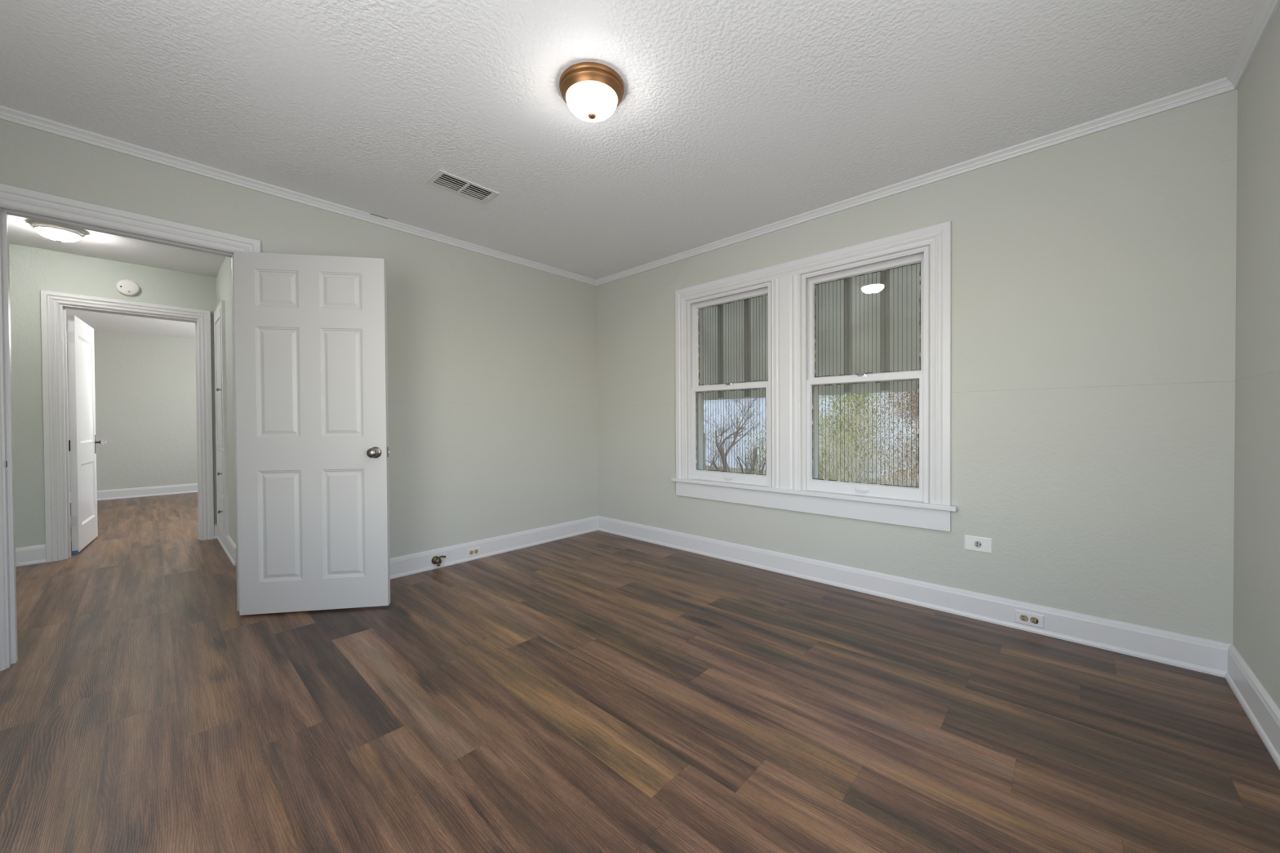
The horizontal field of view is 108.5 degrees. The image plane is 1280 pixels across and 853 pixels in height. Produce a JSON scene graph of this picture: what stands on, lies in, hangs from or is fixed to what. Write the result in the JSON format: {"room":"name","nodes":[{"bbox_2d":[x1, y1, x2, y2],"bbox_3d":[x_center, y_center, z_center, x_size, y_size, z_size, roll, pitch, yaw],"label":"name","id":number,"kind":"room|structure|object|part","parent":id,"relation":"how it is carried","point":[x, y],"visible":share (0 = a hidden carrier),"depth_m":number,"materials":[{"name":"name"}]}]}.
{"room":"empty bedroom","nodes":[
{"label":"empty bedroom","id":0,"kind":"room"},
{"bbox_2d":[8,243,217,547],"bbox_3d":[-3.904,-0.198,4.379,0.120,2.465,4.250,0,1,43],"label":"wall","id":1,"kind":"structure","parent":0,"point":[32,269],"depth_m":3.53,"materials":[{"name":"paint"}]},
{"bbox_2d":[15,544,46,566],"bbox_3d":[-4.938,0.986,3.172,0.024,0.137,1.045,0,1,43],"label":"baseboard","id":2,"kind":"structure","parent":1,"relation":"attached to","point":[29,555],"depth_m":3.50,"materials":[{"name":"white paint"}]},
{"bbox_2d":[66,314,106,551],"bbox_3d":[-4.843,0.059,4.048,0.117,1.941,0.746,-1,1,-42],"label":"door","id":3,"kind":"structure","parent":1,"relation":"in","point":[82,442],"depth_m":3.94,"materials":[{"name":"white paint"}]},
{"bbox_3d":[-5.034,0.147,4.324,0.034,0.055,0.055,-1,1,-42],"label":"knob","id":4,"kind":"part","parent":3,"relation":"part of","materials":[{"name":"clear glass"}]},
{"bbox_2d":[40,289,213,562],"bbox_3d":[-4.306,-0.006,3.931,0.145,2.095,0.955,0,1,43],"label":"door frame","id":5,"kind":"structure","parent":1,"relation":"attached to","point":[51,301],"depth_m":3.65,"materials":[{"name":"white paint"}]},
{"bbox_2d":[115,279,139,296],"bbox_3d":[-4.283,-1.163,3.851,0.040,0.136,0.136,0,1,43],"label":"smoke detector","id":6,"kind":"object","parent":1,"relation":"attached to","point":[126,287],"visible":1,"depth_m":3.84,"materials":[{"name":"white plastic"}]},
{"bbox_2d":[213,523,217,538],"bbox_3d":[-3.917,0.967,4.264,0.024,0.137,0.044,0,1,43],"label":"baseboard","id":7,"kind":"structure","parent":1,"relation":"attached to","point":[215,526],"depth_m":4.25,"materials":[{"name":"white paint"}]},
{"bbox_2d":[8,214,226,277],"bbox_3d":[-3.792,-1.388,2.742,2.270,0.050,2.040,0,1,43],"label":"ceiling","id":8,"kind":"structure","parent":0,"point":[94,244],"depth_m":3.57,"materials":[{"name":"white paint"}]},
{"bbox_2d":[28,219,86,242],"bbox_3d":[-3.986,-1.316,3.157,0.246,0.100,0.246,0,1,43],"label":"ceiling light","id":9,"kind":"object","parent":8,"relation":"attached to","point":[59,233],"visible":0.98,"depth_m":3.11,"materials":[{"name":"white glass"}]},
{"bbox_3d":[-3.986,-1.306,3.157,0.192,0.058,0.192,0,1,43],"label":"lamp shade","id":10,"kind":"part","parent":9,"relation":"part of","materials":[{"name":"white glass"}]},
{"bbox_2d":[66,309,195,339],"bbox_3d":[-5.427,-1.372,5.782,4.030,0.050,4.250,0,1,43],"label":"ceiling","id":11,"kind":"structure","parent":0,"point":[97,321],"depth_m":6.10,"materials":[{"name":"white paint"}]},
{"bbox_2d":[66,327,197,493],"bbox_3d":[-6.894,-0.205,7.242,0.100,2.450,4.350,0,1,43],"label":"wall","id":12,"kind":"structure","parent":0,"point":[145,384],"depth_m":6.76,"materials":[{"name":"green paint"}]},
{"bbox_2d":[69,483,197,502],"bbox_3d":[-6.876,0.953,7.176,0.024,0.137,4.250,0,1,43],"label":"baseboard","id":13,"kind":"structure","parent":12,"relation":"attached to","point":[104,495],"depth_m":6.76,"materials":[{"name":"white paint"}]},
{"bbox_2d":[216,256,235,544],"bbox_3d":[-3.055,-0.194,3.537,2.270,2.465,0.100,0,1,43],"label":"wall","id":14,"kind":"structure","parent":0,"point":[224,277],"depth_m":3.67,"materials":[{"name":"paint"}]},
{"bbox_2d":[213,299,228,535],"bbox_3d":[-3.677,-0.071,4.014,0.640,1.943,0.056,0,1,43],"label":"linen cabinet","id":15,"kind":"object","parent":14,"relation":"attached to","point":[220,313],"visible":1,"depth_m":3.86,"materials":[{"name":"white paint"}]},
{"bbox_3d":[-3.669,-0.403,4.021,0.514,1.154,0.025,0,1,43],"label":"cabinet door","id":16,"kind":"part","parent":15,"relation":"part of","materials":[{"name":"white paint"}]},
{"bbox_3d":[-3.664,0.387,4.030,0.514,0.354,0.025,0,1,43],"label":"drawer","id":17,"kind":"part","parent":15,"relation":"part of","materials":[{"name":"white paint"}]},
{"bbox_3d":[-3.662,0.733,4.034,0.514,0.267,0.025,0,1,43],"label":"drawer","id":18,"kind":"part","parent":15,"relation":"part of","materials":[{"name":"white paint"}]},
{"bbox_2d":[217,525,235,565],"bbox_3d":[-3.470,0.969,3.860,1.230,0.137,0.024,0,1,43],"label":"baseboard","id":19,"kind":"structure","parent":14,"relation":"attached to","point":[226,542],"depth_m":3.73,"materials":[{"name":"white paint"}]},
{"bbox_2d":[0,119,598,558],"bbox_3d":[-1.762,-0.205,3.163,0.130,2.480,3.800,0,1,43],"label":"wall","id":20,"kind":"structure","parent":0,"point":[492,364],"depth_m":3.42,"materials":[{"name":"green paint"}]},
{"bbox_2d":[0,182,260,671],"bbox_3d":[-2.536,-0.001,2.317,0.155,2.100,0.980,0,1,43],"label":"door frame","id":21,"kind":"structure","parent":20,"relation":"attached to","point":[5,307],"depth_m":2.06,"materials":[{"name":"white paint"}]},
{"bbox_2d":[0,105,596,285],"bbox_3d":[-1.708,-1.371,3.094,0.034,0.048,3.800,0,1,43],"label":"crown molding","id":22,"kind":"structure","parent":20,"relation":"attached to","point":[9,114],"depth_m":2.56,"materials":[{"name":"white paint"}]},
{"bbox_2d":[233,251,390,615],"bbox_3d":[-1.825,0.038,2.586,0.781,1.983,0.173,0,1,-9],"label":"door","id":23,"kind":"structure","parent":20,"relation":"in","point":[311,344],"depth_m":2.57,"materials":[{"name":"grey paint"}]},
{"bbox_3d":[-1.497,0.148,2.571,0.055,0.055,0.035,0,1,-9],"label":"knob","id":24,"kind":"part","parent":23,"relation":"part of","materials":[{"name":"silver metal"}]},
{"bbox_2d":[431,555,445,566],"bbox_3d":[-1.452,0.969,3.329,0.072,0.072,0.081,0,1,43],"label":"gas valve","id":25,"kind":"object","parent":20,"relation":"attached to","point":[435,560],"visible":1,"depth_m":3.32,"materials":[{"name":"gold metal"}]},
{"bbox_2d":[466,546,479,557],"bbox_3d":[-1.284,0.970,3.556,0.007,0.068,0.110,0,1,43],"label":"wall outlet","id":26,"kind":"object","parent":20,"relation":"attached to","point":[472,552],"visible":1,"depth_m":3.55,"materials":[{"name":"white plastic"}]},
{"bbox_2d":[390,515,598,579],"bbox_3d":[-1.276,0.959,3.576,0.024,0.137,2.562,0,1,43],"label":"baseboard","id":27,"kind":"structure","parent":20,"relation":"attached to","point":[414,563],"depth_m":3.66,"materials":[{"name":"white paint"}]},
{"bbox_2d":[0,0,1261,279],"bbox_3d":[-0.308,-1.413,1.784,3.870,0.050,3.800,0,1,43],"label":"ceiling","id":28,"kind":"structure","parent":0,"point":[732,117],"depth_m":1.90,"materials":[{"name":"white paint"}]},
{"bbox_2d":[424,169,499,204],"bbox_3d":[-1.032,-1.416,2.687,0.190,0.056,0.359,0,1,43],"label":"ceiling vent","id":29,"kind":"object","parent":28,"relation":"in","point":[442,180],"visible":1,"depth_m":2.69,"materials":[{"name":"white metal"}]},
{"bbox_2d":[559,62,624,121],"bbox_3d":[-0.197,-1.326,1.884,0.264,0.128,0.264,0,1,43],"label":"ceiling light","id":30,"kind":"object","parent":28,"relation":"attached to","point":[593,91],"visible":1,"depth_m":1.81,"materials":[{"name":"white glass"}]},
{"bbox_3d":[-0.197,-1.312,1.884,0.207,0.075,0.207,0,1,43],"label":"lamp shade","id":31,"kind":"part","parent":30,"relation":"part of","materials":[{"name":"white glass"}]},
{"bbox_2d":[0,492,1279,852],"bbox_3d":[-2.964,1.046,3.699,10.590,0.020,4.810,0,1,43],"label":"floor","id":32,"kind":"structure","parent":0,"point":[597,691],"depth_m":1.64,"materials":[{"name":"wood"}]},
{"bbox_2d":[71,550,78,555],"bbox_3d":[-4.616,1.031,3.763,0.032,0.030,0.008,-1,1,-42],"label":"tape strip","id":33,"kind":"object","parent":32,"relation":"on","point":[76,552],"visible":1,"depth_m":3.76,"materials":[{"name":"blue"}]},
{"bbox_2d":[596,88,1237,644],"bbox_3d":[1.043,-0.223,3.242,4.120,2.480,0.145,0,1,43],"label":"wall","id":34,"kind":"structure","parent":0,"point":[1093,277],"depth_m":2.22,"materials":[{"name":"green paint"}]},
{"bbox_2d":[687,282,770,487],"bbox_3d":[0.706,-0.289,3.555,0.730,1.460,0.145,0,1,43],"label":"window","id":35,"kind":"structure","parent":34,"relation":"in","point":[696,388],"depth_m":3.64,"materials":[{"name":"white paint"}]},
{"bbox_3d":[0.683,0.056,3.532,0.706,0.740,0.034,0,1,43],"label":"sash","id":36,"kind":"part","parent":35,"relation":"part of","materials":[{"name":"white paint"}]},
{"bbox_3d":[0.706,-0.646,3.553,0.706,0.721,0.034,0,1,43],"label":"sash","id":37,"kind":"part","parent":35,"relation":"part of","materials":[{"name":"white paint"}]},
{"bbox_2d":[675,220,951,532],"bbox_3d":[1.048,-0.275,3.221,1.913,1.695,0.167,0,1,43],"label":"window","id":38,"kind":"structure","parent":34,"relation":"in","point":[811,380],"depth_m":2.96,"materials":[{"name":"white paint"}]},
{"bbox_3d":[1.384,0.060,2.876,0.706,0.740,0.034,0,1,43],"label":"sash","id":39,"kind":"part","parent":38,"relation":"part of","materials":[{"name":"white paint"}]},
{"bbox_3d":[1.407,-0.643,2.898,0.706,0.721,0.034,0,1,43],"label":"sash","id":40,"kind":"part","parent":38,"relation":"part of","materials":[{"name":"white paint"}]},
{"bbox_2d":[671,477,957,511],"bbox_3d":[0.995,0.443,3.164,1.970,0.028,0.050,0,1,43],"label":"window sill","id":41,"kind":"structure","parent":34,"relation":"attached to","point":[824,495],"depth_m":2.94,"materials":[{"name":"white paint"}]},
{"bbox_2d":[598,515,1231,677],"bbox_3d":[0.996,0.950,3.190,3.870,0.137,0.024,0,1,43],"label":"baseboard","id":42,"kind":"structure","parent":34,"relation":"attached to","point":[1208,656],"depth_m":2.47,"materials":[{"name":"white paint"}]},
{"bbox_2d":[595,76,1235,285],"bbox_3d":[0.979,-1.387,3.161,3.870,0.048,0.033,0,1,43],"label":"crown molding","id":43,"kind":"structure","parent":34,"relation":"attached to","point":[1221,86],"depth_m":2.41,"materials":[{"name":"white paint"}]},
{"bbox_2d":[964,534,992,553],"bbox_3d":[1.796,0.626,2.447,0.120,0.080,0.007,0,1,43],"label":"wall outlet","id":44,"kind":"object","parent":34,"relation":"attached to","point":[977,544],"visible":1,"depth_m":2.44,"materials":[{"name":"white plastic"}]},
{"bbox_2d":[973,541,982,547],"bbox_3d":[1.795,0.626,2.445,0.033,0.035,0.002,0,1,43],"label":"receptacle","id":45,"kind":"object","parent":44,"relation":"attached to","point":[976,544],"depth_m":2.44,"materials":[{"name":"white plastic"}]},
{"bbox_2d":[1014,608,1044,629],"bbox_3d":[1.941,0.961,2.296,0.113,0.066,0.008,0,1,43],"label":"wall outlet","id":46,"kind":"object","parent":34,"relation":"attached to","point":[1022,617],"visible":1,"depth_m":2.29,"materials":[{"name":"white plastic"}]},
{"bbox_2d":[1019,614,1028,622],"bbox_3d":[1.925,0.961,2.307,0.033,0.031,0.002,0,1,43],"label":"receptacle","id":47,"kind":"object","parent":46,"relation":"attached to","point":[1023,618],"depth_m":2.31,"materials":[{"name":"beige plastic"}]},
{"bbox_2d":[1030,617,1038,623],"bbox_3d":[1.954,0.961,2.281,0.033,0.031,0.002,0,1,43],"label":"receptacle","id":48,"kind":"object","parent":46,"relation":"attached to","point":[1033,620],"depth_m":2.28,"materials":[{"name":"beige plastic"}]},
{"bbox_2d":[1232,5,1279,709],"bbox_3d":[1.157,-0.192,0.436,0.120,2.480,3.800,0,1,43],"label":"wall","id":49,"kind":"structure","parent":0,"point":[1256,531],"depth_m":1.63,"materials":[{"name":"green paint"}]},
{"bbox_2d":[1224,644,1279,769],"bbox_3d":[1.111,0.979,0.498,0.024,0.137,3.800,0,1,43],"label":"baseboard","id":50,"kind":"structure","parent":49,"relation":"attached to","point":[1259,706],"depth_m":1.59,"materials":[{"name":"white paint"}]},
{"bbox_2d":[1226,0,1279,88],"bbox_3d":[1.094,-1.358,0.475,0.033,0.048,3.800,0,1,43],"label":"crown molding","id":51,"kind":"structure","parent":49,"relation":"attached to","point":[1267,10],"depth_m":1.64,"materials":[{"name":"white paint"}]},
{"bbox_3d":[-3.042,-1.490,3.449,12.200,0.060,6.700,0,1,43],"label":"roof","id":52,"kind":"structure","parent":0,"visible":0},
{"bbox_2d":[702,262,920,399],"bbox_3d":[1.178,-0.872,3.943,4.096,1.238,0.042,0,1,43],"label":"awning","id":53,"kind":"object","parent":52,"relation":"attached to","point":[918,334],"visible":0.16,"depth_m":3.54,"materials":[{"name":"grey"}]},
{"label":"outside","id":54,"kind":"structure","parent":0,"visible":0},
{"bbox_2d":[706,466,919,486],"bbox_3d":[5.652,1.563,16.866,36.000,0.050,25.700,0,1,43],"label":"ground","id":55,"kind":"structure","parent":54,"point":[904,483],"depth_m":14.77,"materials":[{"name":"green plant"}]},
{"bbox_2d":[703,400,732,470],"bbox_3d":[1.546,0.291,12.653,1.860,2.653,2.202,0,1,37],"label":"bare tree","id":56,"kind":"object","parent":55,"relation":"on","point":[704,400],"visible":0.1,"depth_m":12.03,"materials":[{"name":"brown plant"}]},
{"bbox_2d":[704,398,764,471],"bbox_3d":[2.120,0.280,10.094,1.326,2.726,2.478,0,1,35],"label":"bare tree","id":57,"kind":"object","parent":55,"relation":"on","point":[748,398],"visible":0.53,"depth_m":9.91,"materials":[{"name":"brown plant"}]},
{"bbox_2d":[709,404,766,474],"bbox_3d":[2.393,0.392,8.543,2.073,2.541,1.769,-1,1,-27],"label":"bare tree","id":58,"kind":"object","parent":55,"relation":"on","point":[748,405],"visible":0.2,"depth_m":8.51,"materials":[{"name":"brown plant"}]},
{"bbox_2d":[737,394,879,482],"bbox_3d":[2.555,0.414,7.410,2.311,2.511,2.435,0,1,-6],"label":"leafy shrub","id":59,"kind":"object","parent":55,"relation":"on","point":[841,394],"visible":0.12,"depth_m":7.04,"materials":[{"name":"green plant"}]},
{"bbox_2d":[703,391,919,478],"bbox_3d":[3.830,-1.298,21.054,15.400,5.600,7.000,0,1,43],"label":"neighbor house","id":60,"kind":"structure","parent":55,"relation":"on","point":[762,398],"depth_m":16.73,"materials":[{"name":"blue"}]},
{"bbox_2d":[755,395,906,484],"bbox_3d":[2.576,0.484,6.554,2.118,2.385,1.834,-1,1,-20],"label":"sapling","id":61,"kind":"object","parent":55,"relation":"on","point":[819,396],"visible":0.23,"depth_m":6.43,"materials":[{"name":"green plant"}]},
{"bbox_2d":[818,392,895,448],"bbox_3d":[5.018,-0.333,11.142,2.975,3.895,2.838,-1,1,-40],"label":"bare tree","id":62,"kind":"object","parent":55,"relation":"on","point":[847,396],"visible":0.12,"depth_m":10.85,"materials":[{"name":"brown plant"}]},
{"bbox_2d":[818,407,917,484],"bbox_3d":[3.967,0.639,8.984,2.538,2.013,2.172,-1,1,-35],"label":"leafy shrub","id":63,"kind":"object","parent":55,"relation":"on","point":[861,467],"visible":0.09,"depth_m":8.61,"materials":[{"name":"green plant"}]},
{"bbox_2d":[819,391,919,486],"bbox_3d":[3.848,0.393,7.086,2.206,2.542,3.717,0,1,26],"label":"sapling","id":64,"kind":"object","parent":55,"relation":"on","point":[900,408],"visible":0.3,"depth_m":7.04,"materials":[{"name":"beige plant"}]},
{"bbox_2d":[872,391,919,487],"bbox_3d":[6.872,-0.147,10.303,2.772,3.521,2.939,0,1,43],"label":"bare tree","id":65,"kind":"object","parent":55,"relation":"on","point":[907,394],"visible":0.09,"depth_m":10.53,"materials":[{"name":"brown plant"}]}
]}

